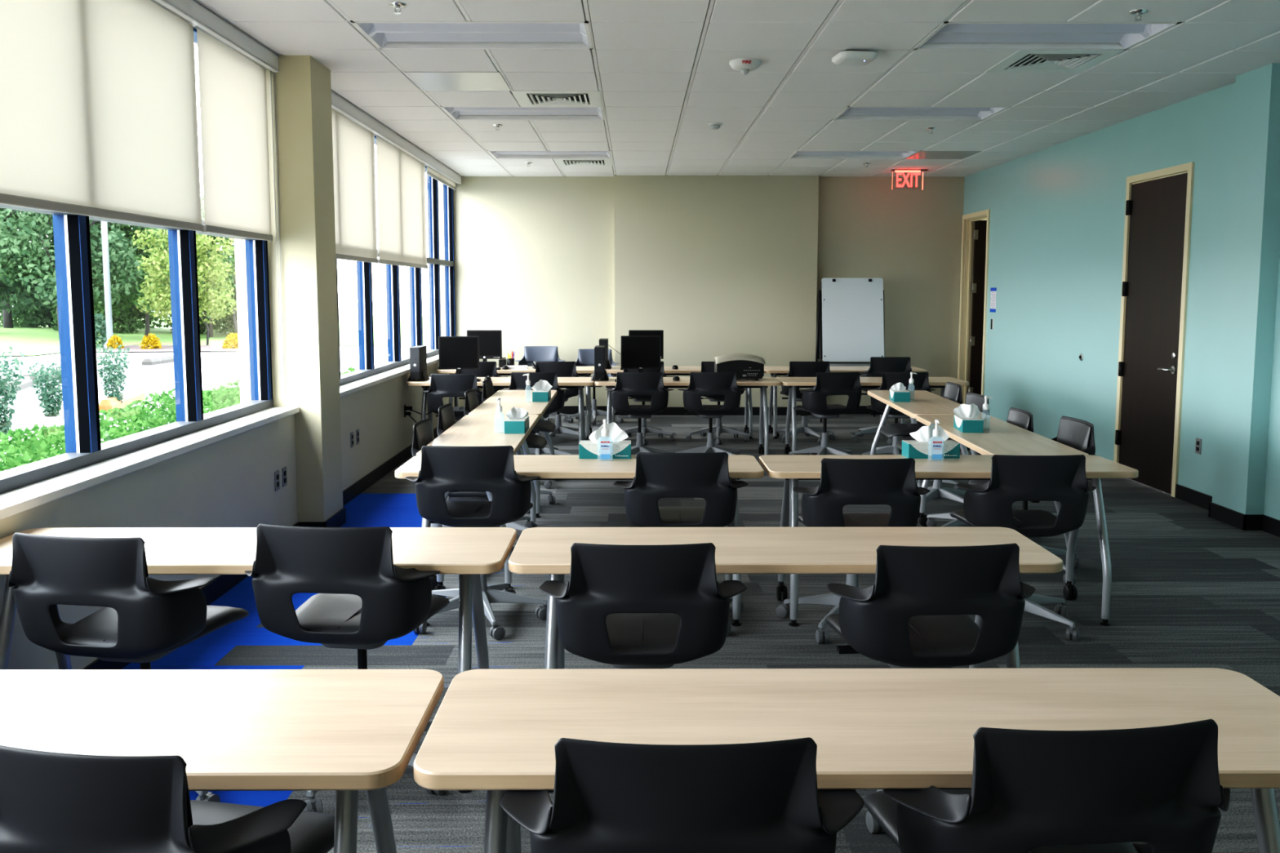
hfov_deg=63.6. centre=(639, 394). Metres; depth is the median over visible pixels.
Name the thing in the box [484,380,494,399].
chair
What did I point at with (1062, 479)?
office chair
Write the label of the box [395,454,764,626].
table
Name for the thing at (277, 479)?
wall outlet
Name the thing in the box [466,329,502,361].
computer monitor
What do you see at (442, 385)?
office chair
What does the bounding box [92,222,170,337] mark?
tree
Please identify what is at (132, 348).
path
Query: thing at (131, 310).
tree
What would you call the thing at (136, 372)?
road
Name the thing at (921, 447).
tissue box
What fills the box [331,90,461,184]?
shade valance
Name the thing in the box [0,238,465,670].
wall
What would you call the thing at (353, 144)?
roller shade
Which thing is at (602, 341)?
computer tower
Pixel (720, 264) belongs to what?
wall
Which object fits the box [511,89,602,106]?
ceiling vent
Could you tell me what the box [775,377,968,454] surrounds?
table
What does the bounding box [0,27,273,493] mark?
window
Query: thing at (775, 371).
table
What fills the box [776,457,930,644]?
office chair
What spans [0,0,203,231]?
roller shade
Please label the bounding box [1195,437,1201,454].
wall outlet
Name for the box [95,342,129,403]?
ornamental grass
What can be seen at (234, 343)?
shrub
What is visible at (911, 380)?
sanitizer bottle
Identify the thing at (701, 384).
office chair
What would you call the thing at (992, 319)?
card reader
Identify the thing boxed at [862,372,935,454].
office chair
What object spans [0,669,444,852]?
table
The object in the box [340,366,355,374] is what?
shrub
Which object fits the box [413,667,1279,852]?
table
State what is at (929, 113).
ceiling light
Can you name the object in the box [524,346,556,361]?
chair
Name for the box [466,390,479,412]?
chair
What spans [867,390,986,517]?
table
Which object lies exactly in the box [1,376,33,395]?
curb stone
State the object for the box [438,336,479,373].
computer monitor
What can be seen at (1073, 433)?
chair back
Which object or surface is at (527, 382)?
sanitizer bottle
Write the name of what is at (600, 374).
computer tower
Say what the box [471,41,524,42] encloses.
ceiling slab
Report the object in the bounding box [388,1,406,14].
sprinkler head
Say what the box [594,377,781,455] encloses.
table
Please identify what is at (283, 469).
wall outlet
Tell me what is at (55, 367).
curb stone
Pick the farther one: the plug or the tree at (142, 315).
the tree at (142, 315)
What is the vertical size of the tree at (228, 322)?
3.202 m
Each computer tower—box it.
[408,345,429,381]
[591,345,608,381]
[599,337,611,368]
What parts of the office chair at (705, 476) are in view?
armrest, seat, armrest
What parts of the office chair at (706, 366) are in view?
leg, leg, leg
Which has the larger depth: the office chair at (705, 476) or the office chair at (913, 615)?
the office chair at (705, 476)
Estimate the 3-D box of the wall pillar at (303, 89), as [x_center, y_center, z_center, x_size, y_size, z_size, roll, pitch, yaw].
[-2.280,-0.613,6.707,0.500,3.051,0.430,0,6,0]
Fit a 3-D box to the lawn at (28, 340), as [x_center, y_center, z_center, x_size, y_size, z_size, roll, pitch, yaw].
[-36.672,-2.344,38.191,48.507,0.599,29.105,-1,6,-14]
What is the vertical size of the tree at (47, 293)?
4.203 m
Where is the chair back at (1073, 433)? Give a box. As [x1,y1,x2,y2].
[1057,417,1090,451]
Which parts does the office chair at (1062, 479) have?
armrest, seat, leg, leg, armrest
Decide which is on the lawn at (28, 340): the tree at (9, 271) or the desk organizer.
the tree at (9, 271)
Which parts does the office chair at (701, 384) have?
armrest, leg, lever, leg, seat, leg, leg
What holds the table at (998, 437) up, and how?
on the floor
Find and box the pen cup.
[506,358,514,365]
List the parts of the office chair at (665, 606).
armrest, seat, armrest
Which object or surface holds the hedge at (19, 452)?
on the ground at (213, 375)
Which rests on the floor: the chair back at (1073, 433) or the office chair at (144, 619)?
the office chair at (144, 619)
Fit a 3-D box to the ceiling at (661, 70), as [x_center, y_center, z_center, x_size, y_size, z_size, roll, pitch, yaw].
[1.024,-2.026,5.645,6.900,0.027,15.226,0,6,0]
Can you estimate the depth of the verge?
44.19 m
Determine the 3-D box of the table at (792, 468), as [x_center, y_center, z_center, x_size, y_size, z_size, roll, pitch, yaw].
[1.474,0.707,5.087,1.735,0.745,0.500,0,6,0]
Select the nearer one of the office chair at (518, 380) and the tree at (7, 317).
the office chair at (518, 380)
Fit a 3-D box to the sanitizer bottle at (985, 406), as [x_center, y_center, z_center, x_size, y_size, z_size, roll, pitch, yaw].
[2.108,0.113,6.262,0.061,0.205,0.058,-1,6,-5]
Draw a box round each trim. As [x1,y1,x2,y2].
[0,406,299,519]
[339,354,439,397]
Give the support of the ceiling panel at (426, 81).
attached to the ceiling at (661, 70)
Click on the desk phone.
(534, 362)
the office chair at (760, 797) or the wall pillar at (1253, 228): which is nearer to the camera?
the office chair at (760, 797)
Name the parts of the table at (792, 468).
leg, leg, leg, leg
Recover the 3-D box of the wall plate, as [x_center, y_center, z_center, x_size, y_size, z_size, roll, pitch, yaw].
[4.117,-0.345,9.642,0.020,0.068,0.068,0,6,0]
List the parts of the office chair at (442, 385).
seat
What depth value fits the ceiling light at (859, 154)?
11.26 m
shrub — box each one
[0,346,25,434]
[93,310,106,347]
[105,334,124,348]
[138,333,162,349]
[221,333,238,348]
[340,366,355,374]
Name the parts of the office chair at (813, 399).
leg, lever, armrest, seat, leg, leg, leg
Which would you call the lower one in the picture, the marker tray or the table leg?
the table leg
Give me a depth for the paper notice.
12.02 m
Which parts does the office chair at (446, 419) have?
armrest, leg, leg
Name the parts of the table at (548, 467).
leg, leg, leg, leg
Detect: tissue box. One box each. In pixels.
[504,406,528,433]
[531,379,552,401]
[578,422,631,458]
[888,382,910,402]
[901,422,959,458]
[953,403,983,432]
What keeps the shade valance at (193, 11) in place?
attached to the wall at (229, 482)
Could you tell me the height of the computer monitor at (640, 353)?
0.413 m
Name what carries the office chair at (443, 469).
on the floor
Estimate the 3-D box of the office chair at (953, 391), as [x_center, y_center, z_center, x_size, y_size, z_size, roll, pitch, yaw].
[2.202,0.345,8.189,0.676,0.850,0.672,0,6,2]
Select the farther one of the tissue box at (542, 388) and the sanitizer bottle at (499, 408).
the tissue box at (542, 388)
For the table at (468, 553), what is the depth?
3.35 m
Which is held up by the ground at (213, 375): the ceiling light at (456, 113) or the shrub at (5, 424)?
the shrub at (5, 424)
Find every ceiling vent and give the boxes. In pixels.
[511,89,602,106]
[553,158,613,165]
[984,49,1125,72]
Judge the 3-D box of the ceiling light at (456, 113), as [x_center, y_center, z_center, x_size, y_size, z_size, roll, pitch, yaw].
[-0.933,-2.344,8.423,1.282,0.106,0.641,0,6,0]
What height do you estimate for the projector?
0.246 m
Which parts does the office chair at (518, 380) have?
leg, leg, leg, armrest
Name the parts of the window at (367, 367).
rail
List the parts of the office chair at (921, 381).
seat, armrest, leg, leg, leg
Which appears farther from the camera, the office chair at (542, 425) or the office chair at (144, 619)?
the office chair at (542, 425)
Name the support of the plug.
attached to the wall outlet at (405, 411)
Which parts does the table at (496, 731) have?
leg, leg, leg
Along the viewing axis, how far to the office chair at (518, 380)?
9.25 m
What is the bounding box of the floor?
[122,413,1279,852]
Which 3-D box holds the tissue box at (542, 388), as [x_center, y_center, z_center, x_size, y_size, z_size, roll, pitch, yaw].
[-0.754,-0.032,7.958,0.160,0.157,0.260,0,6,0]
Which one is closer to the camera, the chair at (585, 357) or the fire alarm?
the fire alarm
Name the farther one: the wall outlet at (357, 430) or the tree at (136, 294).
the tree at (136, 294)
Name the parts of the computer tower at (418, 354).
panel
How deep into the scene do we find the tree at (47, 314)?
41.91 m
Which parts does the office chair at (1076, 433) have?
seat, leg, armrest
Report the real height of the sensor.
0.046 m
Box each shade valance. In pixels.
[155,0,279,72]
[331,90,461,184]
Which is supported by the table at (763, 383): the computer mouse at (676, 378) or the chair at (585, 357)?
the computer mouse at (676, 378)
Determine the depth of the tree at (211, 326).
39.05 m
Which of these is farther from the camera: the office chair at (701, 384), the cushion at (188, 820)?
the office chair at (701, 384)
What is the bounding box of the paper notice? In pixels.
[990,287,996,312]
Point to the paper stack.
(519, 366)
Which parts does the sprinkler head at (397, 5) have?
frame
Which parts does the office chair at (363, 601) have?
armrest, leg, seat, leg, armrest, leg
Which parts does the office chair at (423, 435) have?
armrest, seat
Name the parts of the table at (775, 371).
leg, leg, leg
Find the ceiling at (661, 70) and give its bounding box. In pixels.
[195,0,1279,177]
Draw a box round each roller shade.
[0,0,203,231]
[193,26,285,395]
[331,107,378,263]
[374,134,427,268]
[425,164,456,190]
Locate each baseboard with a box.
[82,426,438,669]
[560,405,883,415]
[1047,437,1279,537]
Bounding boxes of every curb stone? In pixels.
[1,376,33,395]
[22,364,61,384]
[98,388,145,413]
[141,355,173,364]
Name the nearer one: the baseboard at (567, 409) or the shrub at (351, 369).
the baseboard at (567, 409)
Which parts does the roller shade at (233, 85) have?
bead chain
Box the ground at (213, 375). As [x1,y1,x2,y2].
[0,302,430,462]
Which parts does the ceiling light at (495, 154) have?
plate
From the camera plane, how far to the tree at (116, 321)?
39.84 m
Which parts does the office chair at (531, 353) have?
leg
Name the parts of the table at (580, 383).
leg, leg, leg, leg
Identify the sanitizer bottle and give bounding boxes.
[496,397,502,412]
[522,373,530,385]
[600,419,609,458]
[909,372,916,383]
[932,419,942,459]
[982,395,992,409]
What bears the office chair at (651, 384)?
on the floor
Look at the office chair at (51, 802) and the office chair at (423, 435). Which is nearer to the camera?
the office chair at (51, 802)
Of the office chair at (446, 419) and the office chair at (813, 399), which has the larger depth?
the office chair at (813, 399)
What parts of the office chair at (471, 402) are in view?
armrest, seat, leg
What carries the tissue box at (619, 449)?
on the table at (548, 467)
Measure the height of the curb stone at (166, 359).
0.160 m
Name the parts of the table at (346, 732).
leg, leg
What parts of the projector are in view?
connector panel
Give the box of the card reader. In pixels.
[991,318,994,329]
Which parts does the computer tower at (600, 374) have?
panel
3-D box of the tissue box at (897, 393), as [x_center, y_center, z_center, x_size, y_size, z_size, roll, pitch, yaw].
[1.995,-0.022,7.946,0.129,0.139,0.260,1,6,6]
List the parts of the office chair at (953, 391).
seat, leg, leg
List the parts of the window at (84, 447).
rail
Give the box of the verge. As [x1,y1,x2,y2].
[0,315,430,346]
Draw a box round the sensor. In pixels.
[708,122,722,129]
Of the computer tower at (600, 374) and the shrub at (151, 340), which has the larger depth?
the shrub at (151, 340)
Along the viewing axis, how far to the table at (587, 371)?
11.09 m
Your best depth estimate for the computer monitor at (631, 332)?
11.29 m
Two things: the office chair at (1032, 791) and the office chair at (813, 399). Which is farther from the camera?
the office chair at (813, 399)
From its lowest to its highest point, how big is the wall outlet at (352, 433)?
0.116 m
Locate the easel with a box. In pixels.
[813,278,884,422]
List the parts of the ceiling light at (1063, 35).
plate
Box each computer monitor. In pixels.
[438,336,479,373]
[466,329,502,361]
[621,335,660,372]
[628,329,663,359]
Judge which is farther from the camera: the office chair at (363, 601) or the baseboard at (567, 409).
the baseboard at (567, 409)
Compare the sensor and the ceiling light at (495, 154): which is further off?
the ceiling light at (495, 154)
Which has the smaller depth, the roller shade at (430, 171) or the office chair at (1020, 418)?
the office chair at (1020, 418)
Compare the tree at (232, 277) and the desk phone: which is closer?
the desk phone
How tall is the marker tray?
0.014 m
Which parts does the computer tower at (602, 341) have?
panel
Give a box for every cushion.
[144,549,148,577]
[185,770,192,829]
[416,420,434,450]
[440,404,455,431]
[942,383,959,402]
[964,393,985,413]
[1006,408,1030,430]
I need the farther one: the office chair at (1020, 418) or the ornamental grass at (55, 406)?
the ornamental grass at (55, 406)
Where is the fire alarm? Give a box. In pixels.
[728,57,760,75]
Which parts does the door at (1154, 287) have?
handle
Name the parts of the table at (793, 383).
leg, leg, leg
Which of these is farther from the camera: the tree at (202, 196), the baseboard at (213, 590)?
the tree at (202, 196)
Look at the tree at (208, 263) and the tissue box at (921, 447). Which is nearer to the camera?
the tissue box at (921, 447)
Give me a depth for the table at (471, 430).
6.04 m
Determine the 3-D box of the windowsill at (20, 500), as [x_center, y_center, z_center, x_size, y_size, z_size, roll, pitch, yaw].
[-2.235,0.417,3.358,0.170,0.035,6.440,0,6,0]
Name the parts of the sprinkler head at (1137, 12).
frame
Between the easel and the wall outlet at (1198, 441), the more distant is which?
the easel
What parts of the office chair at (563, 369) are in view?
leg, leg, leg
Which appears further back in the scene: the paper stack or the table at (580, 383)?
the paper stack
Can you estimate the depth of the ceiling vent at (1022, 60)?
6.51 m
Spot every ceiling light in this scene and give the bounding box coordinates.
[350,17,593,49]
[440,105,605,119]
[486,148,612,158]
[787,150,920,159]
[832,106,1010,119]
[912,21,1182,49]
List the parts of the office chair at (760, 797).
armrest, armrest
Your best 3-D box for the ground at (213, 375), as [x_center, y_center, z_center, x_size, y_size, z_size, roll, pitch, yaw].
[-81.484,-3.144,49.566,157.480,0.001,220.000,0,6,0]
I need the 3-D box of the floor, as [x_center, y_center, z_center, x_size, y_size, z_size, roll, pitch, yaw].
[1.971,0.997,6.540,9.200,0.120,16.400,0,6,0]
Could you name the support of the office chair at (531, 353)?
on the floor
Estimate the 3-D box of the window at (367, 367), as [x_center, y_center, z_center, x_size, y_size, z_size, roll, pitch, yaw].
[-2.402,-1.343,10.014,0.116,2.190,6.302,0,6,0]
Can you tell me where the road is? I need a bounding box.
[0,357,238,410]
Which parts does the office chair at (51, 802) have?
armrest, seat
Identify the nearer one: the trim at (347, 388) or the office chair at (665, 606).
the office chair at (665, 606)
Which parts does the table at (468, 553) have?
leg, leg, leg, leg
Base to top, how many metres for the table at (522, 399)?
0.745 m
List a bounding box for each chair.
[0,745,334,852]
[8,532,248,802]
[244,523,449,813]
[404,445,546,639]
[411,418,515,578]
[422,373,482,420]
[436,403,536,530]
[454,361,508,399]
[463,388,555,513]
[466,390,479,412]
[481,378,555,488]
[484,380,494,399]
[499,737,864,852]
[501,372,571,454]
[515,346,568,422]
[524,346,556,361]
[535,361,586,444]
[538,542,746,668]
[567,348,622,425]
[578,350,610,364]
[605,372,674,454]
[613,361,674,444]
[613,452,748,636]
[675,372,746,454]
[685,361,749,444]
[772,361,835,444]
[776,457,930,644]
[789,371,864,454]
[824,543,1035,833]
[851,356,914,444]
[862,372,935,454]
[863,719,1230,852]
[879,382,963,490]
[895,392,990,502]
[926,407,1033,526]
[950,454,1096,641]
[968,415,1095,584]
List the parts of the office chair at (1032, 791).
armrest, seat, armrest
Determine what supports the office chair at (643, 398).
on the floor
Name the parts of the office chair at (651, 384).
armrest, lever, leg, seat, leg, leg, armrest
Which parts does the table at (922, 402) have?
leg, leg, leg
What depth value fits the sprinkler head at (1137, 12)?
5.34 m
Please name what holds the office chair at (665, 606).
on the floor
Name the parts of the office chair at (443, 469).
armrest, leg, leg, seat, leg, leg, leg, armrest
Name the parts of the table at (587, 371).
leg, leg, leg, leg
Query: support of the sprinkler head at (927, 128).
attached to the ceiling at (661, 70)
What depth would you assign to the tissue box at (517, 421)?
6.12 m
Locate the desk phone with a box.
[532,360,536,368]
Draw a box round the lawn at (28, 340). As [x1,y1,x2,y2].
[0,322,339,355]
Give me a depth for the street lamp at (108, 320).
31.88 m
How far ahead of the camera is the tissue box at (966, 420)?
6.22 m
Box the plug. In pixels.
[404,406,412,415]
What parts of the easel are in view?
leg, leg, panel, leg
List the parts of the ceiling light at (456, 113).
plate, plate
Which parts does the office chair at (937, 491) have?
leg, seat, leg, leg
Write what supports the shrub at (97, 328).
on the path
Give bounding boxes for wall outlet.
[274,470,279,491]
[281,466,287,487]
[350,431,354,448]
[355,428,359,444]
[404,404,406,417]
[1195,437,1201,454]
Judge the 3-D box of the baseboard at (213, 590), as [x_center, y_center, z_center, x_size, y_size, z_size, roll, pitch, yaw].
[-2.105,0.944,5.943,0.182,0.105,14.860,0,6,0]
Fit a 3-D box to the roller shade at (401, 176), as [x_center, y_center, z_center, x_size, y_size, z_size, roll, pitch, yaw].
[-2.308,-1.837,10.107,0.060,1.164,2.108,0,6,0]
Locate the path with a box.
[96,345,238,351]
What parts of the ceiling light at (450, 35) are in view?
plate, plate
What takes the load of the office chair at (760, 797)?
on the floor
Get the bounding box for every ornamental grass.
[27,361,62,417]
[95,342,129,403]
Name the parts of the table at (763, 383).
leg, leg, leg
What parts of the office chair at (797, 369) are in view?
leg, seat, leg, leg, leg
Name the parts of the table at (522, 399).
leg, leg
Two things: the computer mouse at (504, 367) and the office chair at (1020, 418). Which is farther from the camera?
the computer mouse at (504, 367)
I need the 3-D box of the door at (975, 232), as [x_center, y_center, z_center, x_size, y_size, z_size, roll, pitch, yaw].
[4.596,-0.956,12.739,1.003,2.540,0.980,0,6,0]
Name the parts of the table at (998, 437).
leg, leg, leg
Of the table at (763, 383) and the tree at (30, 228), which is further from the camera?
the tree at (30, 228)
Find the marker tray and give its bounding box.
[829,361,870,363]
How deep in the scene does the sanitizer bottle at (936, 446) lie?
5.09 m
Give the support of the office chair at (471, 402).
on the floor
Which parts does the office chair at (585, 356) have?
leg, leg, leg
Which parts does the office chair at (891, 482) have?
armrest, leg, leg, seat, armrest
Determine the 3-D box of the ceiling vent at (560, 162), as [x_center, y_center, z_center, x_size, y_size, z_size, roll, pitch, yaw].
[-0.627,-2.639,11.617,0.637,0.071,0.637,0,6,0]
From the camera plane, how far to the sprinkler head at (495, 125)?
8.99 m
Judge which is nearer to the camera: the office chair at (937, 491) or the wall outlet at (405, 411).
the office chair at (937, 491)
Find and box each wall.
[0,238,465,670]
[438,173,964,407]
[960,82,1279,519]
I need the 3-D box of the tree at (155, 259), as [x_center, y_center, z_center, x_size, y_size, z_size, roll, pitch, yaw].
[-14.772,-3.428,32.661,2.712,4.120,2.442,4,7,32]
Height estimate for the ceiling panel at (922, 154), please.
0.018 m
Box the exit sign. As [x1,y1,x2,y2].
[890,168,928,189]
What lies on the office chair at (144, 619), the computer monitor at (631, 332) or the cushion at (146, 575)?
the cushion at (146, 575)
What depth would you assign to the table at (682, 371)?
11.10 m
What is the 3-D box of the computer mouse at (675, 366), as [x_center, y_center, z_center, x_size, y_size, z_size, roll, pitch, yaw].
[0.380,-0.293,11.148,0.066,0.046,0.116,0,6,0]
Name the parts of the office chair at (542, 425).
seat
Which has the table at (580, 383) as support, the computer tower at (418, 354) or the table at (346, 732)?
the computer tower at (418, 354)
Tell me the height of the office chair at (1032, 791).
0.876 m
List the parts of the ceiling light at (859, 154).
plate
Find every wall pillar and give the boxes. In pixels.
[235,53,342,521]
[1212,62,1279,514]
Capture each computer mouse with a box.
[502,364,508,369]
[671,364,678,368]
[672,375,679,381]
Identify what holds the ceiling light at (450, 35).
attached to the ceiling at (661, 70)
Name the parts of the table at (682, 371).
leg, leg, leg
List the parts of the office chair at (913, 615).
lever, armrest, seat, armrest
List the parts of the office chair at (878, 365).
leg, leg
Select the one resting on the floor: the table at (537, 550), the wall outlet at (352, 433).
the table at (537, 550)
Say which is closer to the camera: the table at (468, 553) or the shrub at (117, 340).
the table at (468, 553)
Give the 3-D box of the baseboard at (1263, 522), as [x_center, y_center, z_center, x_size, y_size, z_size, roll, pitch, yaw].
[4.080,0.990,5.473,0.132,0.105,13.860,0,6,0]
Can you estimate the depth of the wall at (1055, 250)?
9.36 m
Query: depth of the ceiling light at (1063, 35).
6.10 m
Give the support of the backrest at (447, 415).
on the office chair at (446, 419)
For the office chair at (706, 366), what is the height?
0.860 m
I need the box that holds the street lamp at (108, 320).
[101,221,113,347]
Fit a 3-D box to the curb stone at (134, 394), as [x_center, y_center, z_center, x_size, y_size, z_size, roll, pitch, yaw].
[-8.072,0.091,16.102,0.200,0.190,1.942,-1,6,-12]
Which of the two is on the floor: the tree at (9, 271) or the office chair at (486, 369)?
the office chair at (486, 369)
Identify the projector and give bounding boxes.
[714,353,765,380]
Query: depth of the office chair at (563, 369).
10.66 m
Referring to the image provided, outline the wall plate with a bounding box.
[1079,353,1083,360]
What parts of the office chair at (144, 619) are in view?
armrest, seat, armrest, leg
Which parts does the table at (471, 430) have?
leg, leg, leg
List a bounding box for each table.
[0,527,516,793]
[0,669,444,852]
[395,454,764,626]
[406,377,595,444]
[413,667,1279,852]
[416,414,538,590]
[436,366,594,439]
[468,390,556,518]
[508,526,1062,792]
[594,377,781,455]
[605,366,752,439]
[759,454,1138,626]
[764,366,926,439]
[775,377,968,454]
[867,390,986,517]
[915,414,1088,584]
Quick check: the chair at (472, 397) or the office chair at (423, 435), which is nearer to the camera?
the office chair at (423, 435)
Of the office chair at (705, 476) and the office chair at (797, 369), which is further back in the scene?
the office chair at (797, 369)
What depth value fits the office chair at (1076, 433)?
5.83 m
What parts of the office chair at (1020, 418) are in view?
leg, leg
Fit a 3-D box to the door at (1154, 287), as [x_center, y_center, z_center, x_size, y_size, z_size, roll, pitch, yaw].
[4.178,-0.518,8.334,0.238,2.540,1.030,0,6,0]
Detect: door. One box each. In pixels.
[957,208,990,404]
[1113,161,1194,497]
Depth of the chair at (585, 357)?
12.74 m
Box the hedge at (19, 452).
[0,372,349,471]
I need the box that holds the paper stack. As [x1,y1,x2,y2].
[507,364,528,368]
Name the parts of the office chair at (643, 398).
leg, leg, leg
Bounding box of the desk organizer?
[498,356,506,367]
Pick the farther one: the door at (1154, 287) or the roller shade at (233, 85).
the door at (1154, 287)
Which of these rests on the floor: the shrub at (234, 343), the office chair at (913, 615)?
the office chair at (913, 615)
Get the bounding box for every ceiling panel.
[404,71,511,90]
[905,150,981,159]
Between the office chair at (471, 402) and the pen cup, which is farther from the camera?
the pen cup
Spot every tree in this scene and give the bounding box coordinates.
[0,208,57,315]
[0,208,142,339]
[0,214,53,328]
[0,253,57,328]
[0,293,48,327]
[49,262,145,333]
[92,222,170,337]
[94,225,167,330]
[111,298,169,328]
[132,228,220,342]
[137,191,225,312]
[162,233,236,345]
[164,266,237,334]
[196,200,236,337]
[198,205,237,337]
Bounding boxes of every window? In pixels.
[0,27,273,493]
[336,135,455,385]
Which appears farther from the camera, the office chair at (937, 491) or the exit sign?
the exit sign
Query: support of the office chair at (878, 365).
on the floor
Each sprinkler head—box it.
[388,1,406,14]
[493,124,502,130]
[926,127,936,133]
[1128,8,1147,21]
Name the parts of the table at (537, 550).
leg, leg, leg, leg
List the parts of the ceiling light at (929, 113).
plate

